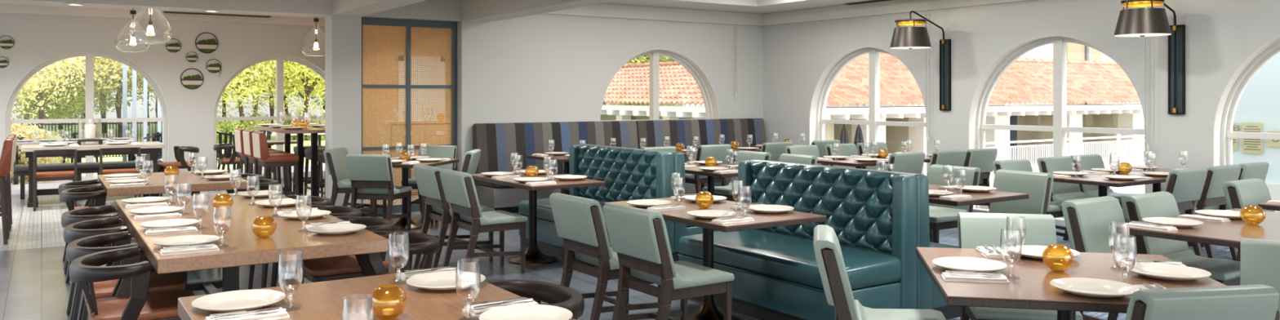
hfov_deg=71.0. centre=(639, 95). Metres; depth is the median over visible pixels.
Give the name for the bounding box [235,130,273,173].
patio chair
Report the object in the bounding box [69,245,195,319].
armchair
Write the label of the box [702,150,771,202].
dining chair
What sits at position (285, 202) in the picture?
dinner plate
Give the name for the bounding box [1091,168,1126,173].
dinner plate
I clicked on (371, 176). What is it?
dining chair
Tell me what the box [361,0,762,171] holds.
wall
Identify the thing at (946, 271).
knife
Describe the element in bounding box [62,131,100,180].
patio chair
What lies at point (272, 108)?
tree
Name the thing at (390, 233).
water goblet
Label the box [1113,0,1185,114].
wall sconce
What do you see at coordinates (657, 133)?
banquette
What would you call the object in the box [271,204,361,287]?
armchair
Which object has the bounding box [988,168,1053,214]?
dining chair
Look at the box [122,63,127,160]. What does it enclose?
patio post
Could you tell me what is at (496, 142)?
banquette
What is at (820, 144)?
dining chair
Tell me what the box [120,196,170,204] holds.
dinner plate
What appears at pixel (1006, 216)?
water goblet
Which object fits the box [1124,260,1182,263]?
knife
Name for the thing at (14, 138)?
bar stool
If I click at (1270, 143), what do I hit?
sign plate
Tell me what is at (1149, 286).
knife
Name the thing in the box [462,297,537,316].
folded napkin
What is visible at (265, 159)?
bar stool
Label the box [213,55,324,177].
window
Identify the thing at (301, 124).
dinner plate
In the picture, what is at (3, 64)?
ring
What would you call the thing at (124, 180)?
dinner plate
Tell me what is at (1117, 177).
dinner plate
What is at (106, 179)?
folded napkin
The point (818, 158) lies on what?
folded napkin
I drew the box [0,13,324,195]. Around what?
wall
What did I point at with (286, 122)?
bush
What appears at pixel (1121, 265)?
water goblet
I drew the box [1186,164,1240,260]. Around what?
dining chair
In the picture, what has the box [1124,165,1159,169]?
dinner plate
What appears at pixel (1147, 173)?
dinner plate
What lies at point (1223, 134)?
window
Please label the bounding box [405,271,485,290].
dinner plate
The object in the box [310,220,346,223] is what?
fork
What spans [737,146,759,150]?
dinner plate
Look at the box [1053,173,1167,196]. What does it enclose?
pedestal table
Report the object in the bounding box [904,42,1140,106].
building
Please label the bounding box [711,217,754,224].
folded napkin
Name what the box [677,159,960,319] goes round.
booth
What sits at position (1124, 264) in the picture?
folded napkin
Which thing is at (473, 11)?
trim
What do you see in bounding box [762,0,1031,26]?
trim
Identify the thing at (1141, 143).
balustrade
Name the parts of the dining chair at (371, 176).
leg, backrest, rail, leg, seat frame, seat, leg, leg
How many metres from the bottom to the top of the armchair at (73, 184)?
0.727 m
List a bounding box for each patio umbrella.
[840,124,848,143]
[853,124,863,168]
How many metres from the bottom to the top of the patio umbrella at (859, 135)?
1.824 m
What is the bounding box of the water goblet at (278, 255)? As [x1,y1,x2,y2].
[277,254,303,308]
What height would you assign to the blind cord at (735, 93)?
1.130 m
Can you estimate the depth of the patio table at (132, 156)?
15.47 m
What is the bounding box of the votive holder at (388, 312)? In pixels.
[368,284,407,319]
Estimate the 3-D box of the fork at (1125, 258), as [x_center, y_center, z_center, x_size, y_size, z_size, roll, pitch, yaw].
[2.245,0.723,3.943,0.200,0.007,0.022,0,0,11]
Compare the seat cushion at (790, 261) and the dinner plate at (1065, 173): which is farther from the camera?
the dinner plate at (1065, 173)
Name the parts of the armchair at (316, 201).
leg, leg, arm rail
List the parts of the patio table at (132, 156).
leg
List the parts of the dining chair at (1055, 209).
leg, backrest, seat, seat frame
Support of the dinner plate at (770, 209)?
on the pedestal table at (708, 310)
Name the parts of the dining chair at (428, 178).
leg, backrest, rail, seat frame, leg, seat, leg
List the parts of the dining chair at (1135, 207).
leg, backrest, seat, leg, seat frame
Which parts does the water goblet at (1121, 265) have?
stem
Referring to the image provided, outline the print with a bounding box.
[1244,125,1260,150]
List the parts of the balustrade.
post, post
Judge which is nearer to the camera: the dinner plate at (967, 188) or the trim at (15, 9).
the dinner plate at (967, 188)
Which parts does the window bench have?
leg, seat frame, seat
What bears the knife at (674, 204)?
on the folded napkin at (671, 207)
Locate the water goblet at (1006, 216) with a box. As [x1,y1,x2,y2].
[1005,216,1026,261]
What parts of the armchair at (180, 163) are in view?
seat, seat frame, arm rail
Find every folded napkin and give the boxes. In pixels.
[69,143,79,146]
[104,177,137,181]
[109,182,145,186]
[124,202,168,208]
[133,213,181,220]
[144,226,198,235]
[159,244,219,255]
[205,307,289,319]
[253,198,292,202]
[276,208,318,214]
[304,222,351,229]
[395,268,460,280]
[401,160,419,164]
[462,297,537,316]
[491,174,520,178]
[524,181,556,185]
[531,153,549,155]
[544,174,564,178]
[646,204,686,211]
[670,194,699,199]
[684,164,697,168]
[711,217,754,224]
[713,169,737,173]
[724,164,735,168]
[729,204,765,209]
[817,157,833,159]
[850,155,870,158]
[937,185,964,190]
[938,194,972,199]
[940,271,1009,283]
[975,246,1010,259]
[1053,173,1071,177]
[1079,170,1110,174]
[1114,167,1144,171]
[1117,259,1186,266]
[1122,222,1177,231]
[1133,284,1164,289]
[1139,176,1153,179]
[1177,213,1231,222]
[1266,200,1279,204]
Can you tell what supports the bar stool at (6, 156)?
on the floor at (33, 286)
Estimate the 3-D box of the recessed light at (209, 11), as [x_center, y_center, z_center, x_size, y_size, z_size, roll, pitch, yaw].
[-4.890,-0.963,10.238,0.200,0.012,0.200,0,0,-34]
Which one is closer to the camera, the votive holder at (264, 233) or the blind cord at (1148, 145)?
the votive holder at (264, 233)
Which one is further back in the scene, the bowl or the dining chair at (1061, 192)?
the dining chair at (1061, 192)
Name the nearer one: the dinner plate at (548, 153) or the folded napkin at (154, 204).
the folded napkin at (154, 204)
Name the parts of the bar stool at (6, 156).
seat, seat frame, leg, backrest, leg, panel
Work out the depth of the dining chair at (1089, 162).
9.31 m
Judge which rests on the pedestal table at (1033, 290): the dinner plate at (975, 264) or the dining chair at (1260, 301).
the dinner plate at (975, 264)
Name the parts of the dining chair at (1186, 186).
seat, leg, backrest, rail, leg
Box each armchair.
[57,178,117,269]
[59,185,133,282]
[61,204,143,319]
[63,216,155,319]
[66,231,186,319]
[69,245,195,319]
[157,146,199,196]
[213,142,244,191]
[226,173,264,193]
[236,178,279,191]
[248,195,332,289]
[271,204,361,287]
[303,216,395,282]
[328,231,439,280]
[484,279,584,319]
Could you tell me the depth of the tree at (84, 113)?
34.02 m
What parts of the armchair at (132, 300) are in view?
arm rail, seat frame, seat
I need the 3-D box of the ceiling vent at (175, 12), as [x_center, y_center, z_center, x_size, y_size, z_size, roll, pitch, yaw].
[-7.036,-1.348,14.973,1.637,0.020,0.120,0,0,-34]
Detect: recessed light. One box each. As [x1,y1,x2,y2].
[63,3,86,5]
[201,9,221,12]
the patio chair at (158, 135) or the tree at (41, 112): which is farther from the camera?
the tree at (41, 112)
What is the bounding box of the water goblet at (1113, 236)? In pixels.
[1112,235,1137,279]
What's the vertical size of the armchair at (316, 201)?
0.727 m
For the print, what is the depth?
11.99 m
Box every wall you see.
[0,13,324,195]
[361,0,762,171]
[362,25,444,154]
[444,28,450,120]
[762,0,1279,226]
[1232,52,1279,212]
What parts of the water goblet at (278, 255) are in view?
stem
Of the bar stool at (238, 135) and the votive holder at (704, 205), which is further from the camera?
the bar stool at (238, 135)
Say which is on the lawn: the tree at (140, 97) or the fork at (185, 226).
the tree at (140, 97)
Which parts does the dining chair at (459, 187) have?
leg, backrest, rail, leg, seat frame, seat, leg, leg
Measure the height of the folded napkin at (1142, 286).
0.019 m
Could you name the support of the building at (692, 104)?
on the courtyard
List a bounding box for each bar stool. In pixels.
[0,133,17,228]
[0,135,16,235]
[0,137,14,244]
[234,128,276,191]
[242,129,288,195]
[252,131,298,195]
[293,145,324,196]
[303,147,324,195]
[317,151,324,197]
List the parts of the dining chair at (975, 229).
leg, seat frame, backrest, seat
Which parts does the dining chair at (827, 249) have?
backrest, leg, seat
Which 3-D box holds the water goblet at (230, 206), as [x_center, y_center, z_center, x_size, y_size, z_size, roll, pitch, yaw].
[-2.073,0.650,4.448,0.084,0.198,0.083,0,0,-6]
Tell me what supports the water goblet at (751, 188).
on the pedestal table at (708, 310)
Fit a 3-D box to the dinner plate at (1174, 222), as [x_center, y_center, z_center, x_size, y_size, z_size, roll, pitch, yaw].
[3.068,0.736,5.167,0.307,0.027,0.307,0,0,-34]
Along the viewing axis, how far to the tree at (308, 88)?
31.39 m
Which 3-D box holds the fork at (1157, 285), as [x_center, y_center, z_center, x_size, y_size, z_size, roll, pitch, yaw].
[1.957,0.723,3.343,0.022,0.007,0.200,0,0,11]
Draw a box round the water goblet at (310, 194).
[295,194,311,231]
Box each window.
[4,50,168,190]
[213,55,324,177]
[600,48,719,121]
[808,46,927,176]
[968,35,1146,217]
[1213,35,1279,166]
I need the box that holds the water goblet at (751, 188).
[737,188,751,217]
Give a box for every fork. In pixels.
[151,226,192,230]
[166,244,213,249]
[214,307,279,318]
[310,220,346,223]
[404,266,451,271]
[471,297,525,304]
[654,204,680,207]
[720,215,747,219]
[948,272,1001,275]
[983,244,995,252]
[1124,257,1175,261]
[1129,222,1167,226]
[1152,283,1164,288]
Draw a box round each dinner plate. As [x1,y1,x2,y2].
[17,139,35,142]
[36,139,57,141]
[41,143,67,146]
[50,142,75,144]
[61,138,78,141]
[102,173,141,177]
[105,142,129,144]
[106,178,147,183]
[111,137,131,139]
[111,140,134,142]
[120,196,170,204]
[128,206,183,215]
[138,218,198,228]
[151,235,220,246]
[191,289,285,312]
[192,169,228,174]
[203,174,240,180]
[236,190,281,197]
[254,199,303,207]
[257,124,281,126]
[268,124,293,128]
[278,209,331,219]
[280,126,306,129]
[296,123,319,125]
[307,223,366,235]
[308,124,324,127]
[391,159,407,163]
[403,155,430,159]
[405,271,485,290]
[415,158,443,161]
[479,304,573,319]
[480,171,513,177]
[512,177,547,182]
[519,169,551,174]
[544,151,568,155]
[552,174,586,180]
[626,199,671,207]
[681,149,697,152]
[683,195,727,203]
[686,209,736,219]
[694,160,722,164]
[697,166,728,171]
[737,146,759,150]
[746,204,794,213]
[822,155,849,159]
[853,158,880,161]
[861,153,886,157]
[928,189,953,196]
[932,256,1007,272]
[955,185,996,192]
[1008,244,1079,260]
[1049,277,1139,297]
[1053,171,1088,176]
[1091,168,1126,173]
[1102,174,1141,180]
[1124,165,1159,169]
[1125,262,1211,280]
[1139,171,1168,177]
[1142,217,1204,227]
[1195,209,1253,219]
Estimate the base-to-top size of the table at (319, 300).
0.750 m
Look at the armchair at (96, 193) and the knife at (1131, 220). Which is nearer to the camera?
the knife at (1131, 220)
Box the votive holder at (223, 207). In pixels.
[212,193,233,210]
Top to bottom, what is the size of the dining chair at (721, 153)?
0.872 m
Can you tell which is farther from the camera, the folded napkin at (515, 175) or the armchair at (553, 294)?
the folded napkin at (515, 175)
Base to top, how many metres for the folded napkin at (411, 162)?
0.019 m
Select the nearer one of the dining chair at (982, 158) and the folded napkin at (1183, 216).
the folded napkin at (1183, 216)
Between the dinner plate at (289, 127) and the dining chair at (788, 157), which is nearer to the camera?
the dining chair at (788, 157)
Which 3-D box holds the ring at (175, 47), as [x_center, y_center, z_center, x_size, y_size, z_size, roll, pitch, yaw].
[-7.648,-0.819,14.703,0.230,0.231,0.062,0,0,-36]
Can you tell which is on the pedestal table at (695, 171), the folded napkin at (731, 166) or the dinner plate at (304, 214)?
the folded napkin at (731, 166)
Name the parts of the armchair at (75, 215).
leg, leg, arm rail, seat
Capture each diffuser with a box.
[890,46,930,48]
[1114,33,1171,36]
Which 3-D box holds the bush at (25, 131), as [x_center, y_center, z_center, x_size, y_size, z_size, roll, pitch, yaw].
[-11.077,1.139,15.973,1.582,1.653,1.968,0,0,-15]
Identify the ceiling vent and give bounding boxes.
[163,11,271,17]
[844,0,890,4]
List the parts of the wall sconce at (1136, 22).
lamp shade, arm, plate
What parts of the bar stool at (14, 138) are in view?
leg, leg, panel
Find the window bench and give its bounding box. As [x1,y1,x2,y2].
[13,160,163,199]
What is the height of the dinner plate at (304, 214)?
0.027 m
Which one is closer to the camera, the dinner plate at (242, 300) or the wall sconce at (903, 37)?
the dinner plate at (242, 300)
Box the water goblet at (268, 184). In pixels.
[268,184,283,216]
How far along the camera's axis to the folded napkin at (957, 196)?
6.50 m
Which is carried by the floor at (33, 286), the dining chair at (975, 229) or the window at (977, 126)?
the dining chair at (975, 229)
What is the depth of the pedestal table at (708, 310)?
5.73 m
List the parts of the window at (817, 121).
frame, sash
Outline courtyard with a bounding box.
[924,155,1145,194]
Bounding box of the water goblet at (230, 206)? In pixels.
[213,206,231,245]
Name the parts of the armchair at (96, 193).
leg, leg, arm rail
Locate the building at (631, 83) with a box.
[600,61,864,140]
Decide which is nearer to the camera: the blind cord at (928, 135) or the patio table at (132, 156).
the blind cord at (928, 135)
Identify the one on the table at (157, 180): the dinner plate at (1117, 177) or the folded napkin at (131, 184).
the folded napkin at (131, 184)
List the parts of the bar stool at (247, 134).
panel, backrest, leg, seat frame, leg, seat, leg, leg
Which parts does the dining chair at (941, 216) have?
leg, leg, seat frame, seat, backrest, leg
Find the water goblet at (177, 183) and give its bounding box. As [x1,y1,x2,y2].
[176,182,191,214]
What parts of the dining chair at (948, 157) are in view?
leg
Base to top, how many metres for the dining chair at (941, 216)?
0.872 m
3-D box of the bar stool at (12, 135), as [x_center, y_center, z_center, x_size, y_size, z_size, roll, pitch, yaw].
[-7.363,0.974,10.174,0.481,1.053,0.440,0,0,-34]
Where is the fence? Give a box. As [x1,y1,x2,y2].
[10,121,162,158]
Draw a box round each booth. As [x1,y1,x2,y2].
[517,144,716,268]
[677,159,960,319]
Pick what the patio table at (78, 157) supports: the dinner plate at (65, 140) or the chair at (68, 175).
the dinner plate at (65, 140)
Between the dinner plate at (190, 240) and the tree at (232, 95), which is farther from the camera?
the tree at (232, 95)
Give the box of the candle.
[84,124,95,138]
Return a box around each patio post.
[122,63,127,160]
[132,68,136,160]
[141,77,147,172]
[157,98,161,160]
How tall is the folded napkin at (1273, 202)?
0.019 m
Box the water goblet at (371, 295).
[342,295,373,319]
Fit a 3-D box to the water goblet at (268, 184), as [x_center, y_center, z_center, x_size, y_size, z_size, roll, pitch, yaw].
[-2.256,0.650,5.551,0.084,0.198,0.083,0,0,-6]
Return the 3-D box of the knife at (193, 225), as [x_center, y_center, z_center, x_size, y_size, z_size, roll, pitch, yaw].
[-2.567,0.724,4.914,0.225,0.006,0.016,0,0,-33]
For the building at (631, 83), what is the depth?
31.76 m
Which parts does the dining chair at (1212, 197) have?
leg, seat, rail, backrest, leg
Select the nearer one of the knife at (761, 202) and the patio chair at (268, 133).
the knife at (761, 202)
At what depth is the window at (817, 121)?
13.24 m
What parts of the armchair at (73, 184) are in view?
leg, leg, arm rail, seat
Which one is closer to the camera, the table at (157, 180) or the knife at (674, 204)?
the knife at (674, 204)
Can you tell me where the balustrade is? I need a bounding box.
[985,133,1145,175]
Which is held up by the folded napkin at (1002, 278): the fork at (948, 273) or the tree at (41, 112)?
the fork at (948, 273)
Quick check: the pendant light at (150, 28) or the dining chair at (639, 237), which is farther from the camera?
the pendant light at (150, 28)
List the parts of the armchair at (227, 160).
arm rail, seat, seat frame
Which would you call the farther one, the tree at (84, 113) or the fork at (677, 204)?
the tree at (84, 113)
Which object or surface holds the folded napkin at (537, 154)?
on the pedestal table at (560, 158)
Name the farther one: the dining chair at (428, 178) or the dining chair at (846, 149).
the dining chair at (846, 149)
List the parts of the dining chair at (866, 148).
leg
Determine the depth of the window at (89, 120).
14.20 m
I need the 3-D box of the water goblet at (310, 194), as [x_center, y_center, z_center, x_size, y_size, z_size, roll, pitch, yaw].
[-1.857,0.650,4.953,0.084,0.198,0.083,0,0,-6]
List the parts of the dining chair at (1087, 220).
leg, backrest, leg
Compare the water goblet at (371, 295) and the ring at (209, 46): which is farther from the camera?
the ring at (209, 46)
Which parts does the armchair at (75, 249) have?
leg, arm rail, seat frame, seat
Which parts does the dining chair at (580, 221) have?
leg, backrest, rail, seat frame, seat, leg, leg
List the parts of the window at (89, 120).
rail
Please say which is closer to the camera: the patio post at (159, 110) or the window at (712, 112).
the window at (712, 112)
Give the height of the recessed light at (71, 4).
0.012 m
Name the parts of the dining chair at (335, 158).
leg, backrest, seat frame, seat, leg, leg, leg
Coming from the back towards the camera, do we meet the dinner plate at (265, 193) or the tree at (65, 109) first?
the tree at (65, 109)
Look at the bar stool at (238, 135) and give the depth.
12.02 m
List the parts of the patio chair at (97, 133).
seat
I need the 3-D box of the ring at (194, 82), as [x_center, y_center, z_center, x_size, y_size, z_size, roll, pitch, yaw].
[-7.415,-0.276,14.849,0.349,0.350,0.094,0,0,-36]
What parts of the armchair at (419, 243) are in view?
seat, arm rail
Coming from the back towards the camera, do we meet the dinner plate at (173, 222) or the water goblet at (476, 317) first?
the dinner plate at (173, 222)
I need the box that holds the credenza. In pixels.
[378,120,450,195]
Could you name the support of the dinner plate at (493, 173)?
on the pedestal table at (534, 255)
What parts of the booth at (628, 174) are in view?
seat, panel, panel, panel, seat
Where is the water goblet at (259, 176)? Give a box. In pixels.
[246,176,259,204]
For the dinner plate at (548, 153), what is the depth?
11.33 m
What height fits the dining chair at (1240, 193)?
0.872 m
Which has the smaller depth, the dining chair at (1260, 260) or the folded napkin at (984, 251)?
the dining chair at (1260, 260)
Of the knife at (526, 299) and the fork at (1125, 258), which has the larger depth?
the fork at (1125, 258)
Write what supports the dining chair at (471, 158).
on the floor at (33, 286)
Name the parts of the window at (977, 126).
rail, frame, sash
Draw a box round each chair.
[10,133,26,182]
[33,149,76,211]
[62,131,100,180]
[98,147,141,197]
[129,132,162,172]
[216,131,239,173]
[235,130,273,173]
[323,147,386,218]
[346,154,412,230]
[400,145,457,221]
[413,164,495,267]
[421,149,480,225]
[439,168,527,273]
[549,192,661,319]
[560,187,568,194]
[603,203,734,319]
[640,146,675,151]
[684,144,731,195]
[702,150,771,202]
[760,142,793,161]
[778,153,817,164]
[785,145,821,164]
[810,139,840,165]
[813,224,946,319]
[825,143,857,168]
[856,142,888,170]
[886,151,924,173]
[926,149,965,177]
[927,164,980,243]
[957,212,1082,319]
[963,147,997,208]
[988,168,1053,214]
[992,158,1076,250]
[1037,155,1120,240]
[1061,195,1133,319]
[1069,154,1133,208]
[1120,191,1239,285]
[1122,167,1207,257]
[1125,284,1279,319]
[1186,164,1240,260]
[1200,161,1269,248]
[1222,177,1275,261]
[1240,237,1279,319]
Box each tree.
[11,56,85,118]
[11,57,132,136]
[17,56,137,128]
[53,56,157,137]
[81,71,132,137]
[94,71,153,133]
[102,70,242,124]
[137,79,253,106]
[147,90,149,125]
[216,60,321,128]
[222,85,241,116]
[227,71,302,116]
[229,60,324,140]
[231,61,324,132]
[264,71,324,119]
[284,92,297,114]
[603,55,665,105]
[604,54,687,106]
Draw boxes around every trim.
[0,4,324,26]
[332,0,426,16]
[462,0,622,22]
[542,3,762,26]
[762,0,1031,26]
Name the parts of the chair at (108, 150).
leg, backrest, seat, leg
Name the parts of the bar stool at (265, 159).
panel, leg, backrest, leg, seat, seat frame, leg, leg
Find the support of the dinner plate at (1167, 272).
on the pedestal table at (1033, 290)
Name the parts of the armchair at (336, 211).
leg, leg, arm rail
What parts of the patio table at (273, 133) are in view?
leg, leg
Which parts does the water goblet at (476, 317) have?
stem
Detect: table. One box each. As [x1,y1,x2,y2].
[13,140,84,184]
[20,141,164,207]
[84,137,137,160]
[97,170,249,196]
[115,192,389,294]
[177,271,575,319]
[232,132,324,170]
[250,124,324,195]
[266,139,297,186]
[391,158,459,229]
[471,173,605,264]
[526,153,568,195]
[602,197,826,319]
[675,148,696,156]
[684,162,737,195]
[730,146,761,201]
[817,156,888,168]
[880,154,931,162]
[915,247,1279,319]
[928,183,1029,206]
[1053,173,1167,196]
[1093,168,1173,192]
[1115,208,1279,248]
[1257,202,1279,210]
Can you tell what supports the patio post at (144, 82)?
on the patio
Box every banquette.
[472,120,639,213]
[635,118,765,195]
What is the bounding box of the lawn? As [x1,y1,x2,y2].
[10,120,324,173]
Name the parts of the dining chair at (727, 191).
seat, seat frame, leg, backrest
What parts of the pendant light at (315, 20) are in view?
bulb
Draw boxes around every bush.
[10,123,74,184]
[28,128,66,163]
[216,115,245,142]
[237,110,271,131]
[273,109,309,140]
[301,113,324,140]
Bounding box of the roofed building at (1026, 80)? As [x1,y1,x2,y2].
[825,52,1145,174]
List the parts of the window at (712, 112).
sash, frame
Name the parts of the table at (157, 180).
leg, leg, leg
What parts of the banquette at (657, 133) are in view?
backrest, seat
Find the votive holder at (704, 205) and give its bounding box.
[695,192,713,208]
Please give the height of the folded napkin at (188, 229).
0.019 m
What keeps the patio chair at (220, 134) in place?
on the patio
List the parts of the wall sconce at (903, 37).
lamp shade, arm, plate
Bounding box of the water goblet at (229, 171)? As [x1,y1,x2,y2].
[229,170,241,195]
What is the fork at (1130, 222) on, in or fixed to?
on the folded napkin at (1159, 228)
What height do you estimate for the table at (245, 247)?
0.750 m
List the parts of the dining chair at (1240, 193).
leg, backrest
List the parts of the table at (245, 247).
leg, leg, leg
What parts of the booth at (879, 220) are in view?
panel, seat, panel, panel, seat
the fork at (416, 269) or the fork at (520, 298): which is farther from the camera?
the fork at (416, 269)
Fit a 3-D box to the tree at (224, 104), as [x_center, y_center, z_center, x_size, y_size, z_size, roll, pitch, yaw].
[-23.374,-5.268,52.446,12.280,14.867,13.028,0,0,6]
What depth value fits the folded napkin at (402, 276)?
3.68 m
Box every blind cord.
[734,26,737,97]
[927,12,929,141]
[1145,6,1151,151]
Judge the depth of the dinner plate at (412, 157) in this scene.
10.55 m
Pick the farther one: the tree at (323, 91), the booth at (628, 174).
the tree at (323, 91)
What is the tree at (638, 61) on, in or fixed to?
on the courtyard
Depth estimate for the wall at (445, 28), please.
15.10 m
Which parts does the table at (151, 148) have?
trestle leg, trestle leg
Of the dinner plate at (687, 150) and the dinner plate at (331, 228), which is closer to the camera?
the dinner plate at (331, 228)
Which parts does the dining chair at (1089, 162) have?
leg, backrest, seat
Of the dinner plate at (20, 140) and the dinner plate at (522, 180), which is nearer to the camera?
the dinner plate at (522, 180)
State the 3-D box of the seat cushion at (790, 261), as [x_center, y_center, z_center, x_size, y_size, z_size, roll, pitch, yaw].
[0.993,1.111,6.205,0.660,0.159,1.600,0,0,-34]
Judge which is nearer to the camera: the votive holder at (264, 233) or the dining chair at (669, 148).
the votive holder at (264, 233)
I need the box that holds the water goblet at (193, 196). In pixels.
[192,195,208,228]
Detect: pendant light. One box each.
[114,9,151,52]
[128,8,172,44]
[300,16,324,56]
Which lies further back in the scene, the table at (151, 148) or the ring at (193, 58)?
the ring at (193, 58)
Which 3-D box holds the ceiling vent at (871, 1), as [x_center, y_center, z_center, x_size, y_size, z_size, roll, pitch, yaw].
[3.602,-1.314,12.022,0.100,0.020,2.200,0,0,-34]
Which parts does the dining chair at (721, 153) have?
leg, seat, leg, seat frame, backrest, leg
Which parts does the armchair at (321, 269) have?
seat frame, seat, arm rail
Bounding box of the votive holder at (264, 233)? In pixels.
[251,216,276,237]
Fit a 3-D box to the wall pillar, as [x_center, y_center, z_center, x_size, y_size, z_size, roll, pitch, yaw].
[-3.662,-0.025,11.063,0.350,3.050,0.330,0,0,-34]
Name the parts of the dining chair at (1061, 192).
leg, backrest, leg, seat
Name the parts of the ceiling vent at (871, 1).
frame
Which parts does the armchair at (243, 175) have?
arm rail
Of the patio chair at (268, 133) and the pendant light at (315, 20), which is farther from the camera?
the patio chair at (268, 133)
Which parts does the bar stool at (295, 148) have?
leg, seat, leg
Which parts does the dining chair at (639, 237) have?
leg, backrest, rail, leg, seat frame, seat, leg, leg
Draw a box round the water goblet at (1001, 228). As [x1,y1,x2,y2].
[1000,228,1022,278]
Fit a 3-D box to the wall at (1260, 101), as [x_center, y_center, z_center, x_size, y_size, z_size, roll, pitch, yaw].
[9.487,-0.500,10.329,0.750,6.000,6.050,0,0,-34]
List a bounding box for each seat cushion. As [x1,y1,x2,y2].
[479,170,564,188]
[518,195,608,235]
[679,229,901,290]
[929,241,958,248]
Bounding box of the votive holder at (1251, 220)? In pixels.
[1240,204,1265,224]
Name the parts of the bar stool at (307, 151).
leg, seat frame, seat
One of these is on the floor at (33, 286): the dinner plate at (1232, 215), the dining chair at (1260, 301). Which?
the dining chair at (1260, 301)
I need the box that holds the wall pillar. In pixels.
[324,14,361,208]
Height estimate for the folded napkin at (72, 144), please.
0.019 m
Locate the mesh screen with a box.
[361,17,457,213]
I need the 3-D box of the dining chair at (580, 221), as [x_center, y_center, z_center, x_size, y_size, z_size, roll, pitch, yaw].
[-0.202,1.064,5.720,0.603,0.872,0.470,0,0,-34]
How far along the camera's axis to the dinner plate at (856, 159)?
10.16 m
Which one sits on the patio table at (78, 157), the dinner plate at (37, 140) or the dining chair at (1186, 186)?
the dinner plate at (37, 140)
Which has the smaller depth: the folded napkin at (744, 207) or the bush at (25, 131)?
the folded napkin at (744, 207)
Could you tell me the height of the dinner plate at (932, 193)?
0.027 m
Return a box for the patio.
[10,164,324,185]
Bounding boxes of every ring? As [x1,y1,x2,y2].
[0,35,14,48]
[0,56,8,67]
[165,38,181,52]
[180,68,204,88]
[186,51,198,62]
[195,32,217,53]
[205,58,221,76]
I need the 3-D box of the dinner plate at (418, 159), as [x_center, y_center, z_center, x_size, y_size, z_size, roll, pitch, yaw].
[-2.387,0.736,10.174,0.307,0.027,0.307,0,0,11]
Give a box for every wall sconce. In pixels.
[889,10,951,111]
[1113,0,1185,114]
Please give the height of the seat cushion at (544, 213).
0.159 m
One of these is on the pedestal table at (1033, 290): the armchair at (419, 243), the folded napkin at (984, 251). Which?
the folded napkin at (984, 251)
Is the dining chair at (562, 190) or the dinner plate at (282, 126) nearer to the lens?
the dining chair at (562, 190)
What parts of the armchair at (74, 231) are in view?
leg, leg, arm rail, seat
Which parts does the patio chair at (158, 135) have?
seat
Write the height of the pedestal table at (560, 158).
0.750 m
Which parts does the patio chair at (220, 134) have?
seat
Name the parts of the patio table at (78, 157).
leg, leg, leg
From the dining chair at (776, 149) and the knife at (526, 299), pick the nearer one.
the knife at (526, 299)
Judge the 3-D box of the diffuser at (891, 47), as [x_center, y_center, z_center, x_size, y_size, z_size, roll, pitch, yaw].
[3.405,-0.600,11.289,0.494,0.012,0.494,0,0,-34]
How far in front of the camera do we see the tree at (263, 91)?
46.55 m
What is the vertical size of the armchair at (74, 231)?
0.727 m
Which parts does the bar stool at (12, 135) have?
leg, leg, panel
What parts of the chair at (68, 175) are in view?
leg, leg, seat, seat frame, backrest, leg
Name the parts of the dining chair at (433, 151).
seat, seat frame, leg, backrest, leg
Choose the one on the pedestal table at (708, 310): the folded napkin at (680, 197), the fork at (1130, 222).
the folded napkin at (680, 197)
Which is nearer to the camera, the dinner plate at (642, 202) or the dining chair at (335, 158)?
the dinner plate at (642, 202)
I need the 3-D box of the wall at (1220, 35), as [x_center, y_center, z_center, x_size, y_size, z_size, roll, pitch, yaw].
[6.235,-0.025,8.609,0.330,3.050,15.400,0,0,-34]
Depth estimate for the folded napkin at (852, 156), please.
10.78 m
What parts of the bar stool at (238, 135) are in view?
panel, backrest, leg, seat frame, leg, seat, leg, leg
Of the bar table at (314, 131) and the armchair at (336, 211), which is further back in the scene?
the bar table at (314, 131)
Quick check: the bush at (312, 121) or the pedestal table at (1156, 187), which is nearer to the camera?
the pedestal table at (1156, 187)
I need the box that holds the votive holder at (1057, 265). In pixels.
[1042,244,1074,271]
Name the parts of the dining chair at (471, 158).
leg, leg, backrest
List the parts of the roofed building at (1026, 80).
doorway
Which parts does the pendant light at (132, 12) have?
stem, bulb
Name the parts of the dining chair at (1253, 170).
leg, backrest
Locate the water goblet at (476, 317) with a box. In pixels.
[455,259,480,319]
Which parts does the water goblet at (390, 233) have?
stem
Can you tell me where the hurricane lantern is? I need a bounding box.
[76,118,102,145]
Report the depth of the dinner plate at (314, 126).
12.09 m
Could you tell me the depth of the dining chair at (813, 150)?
11.17 m
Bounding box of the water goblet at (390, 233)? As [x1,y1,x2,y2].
[387,232,409,283]
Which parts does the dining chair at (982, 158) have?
leg, backrest, seat, rail, leg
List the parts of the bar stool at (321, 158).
leg, seat, seat frame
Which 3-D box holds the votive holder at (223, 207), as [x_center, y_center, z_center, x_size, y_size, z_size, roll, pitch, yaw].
[-2.710,0.695,5.826,0.123,0.106,0.123,0,0,17]
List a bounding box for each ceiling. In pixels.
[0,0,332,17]
[0,1,324,18]
[605,0,871,13]
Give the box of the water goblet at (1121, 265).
[1107,222,1129,269]
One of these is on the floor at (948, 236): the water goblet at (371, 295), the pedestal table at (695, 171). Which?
the pedestal table at (695, 171)
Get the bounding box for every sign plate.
[1232,123,1239,150]
[1241,122,1262,154]
[1266,130,1279,146]
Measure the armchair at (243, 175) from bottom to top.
0.727 m
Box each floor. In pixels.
[0,180,958,319]
[938,224,1237,319]
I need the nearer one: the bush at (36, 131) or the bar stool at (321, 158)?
the bar stool at (321, 158)
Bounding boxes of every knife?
[147,225,194,229]
[163,243,214,248]
[209,306,281,316]
[280,208,317,211]
[309,221,350,225]
[404,266,457,274]
[473,297,533,307]
[650,204,676,207]
[715,215,744,218]
[737,202,764,205]
[945,270,1003,274]
[990,244,1002,253]
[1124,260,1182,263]
[1130,220,1171,226]
[1142,282,1156,288]

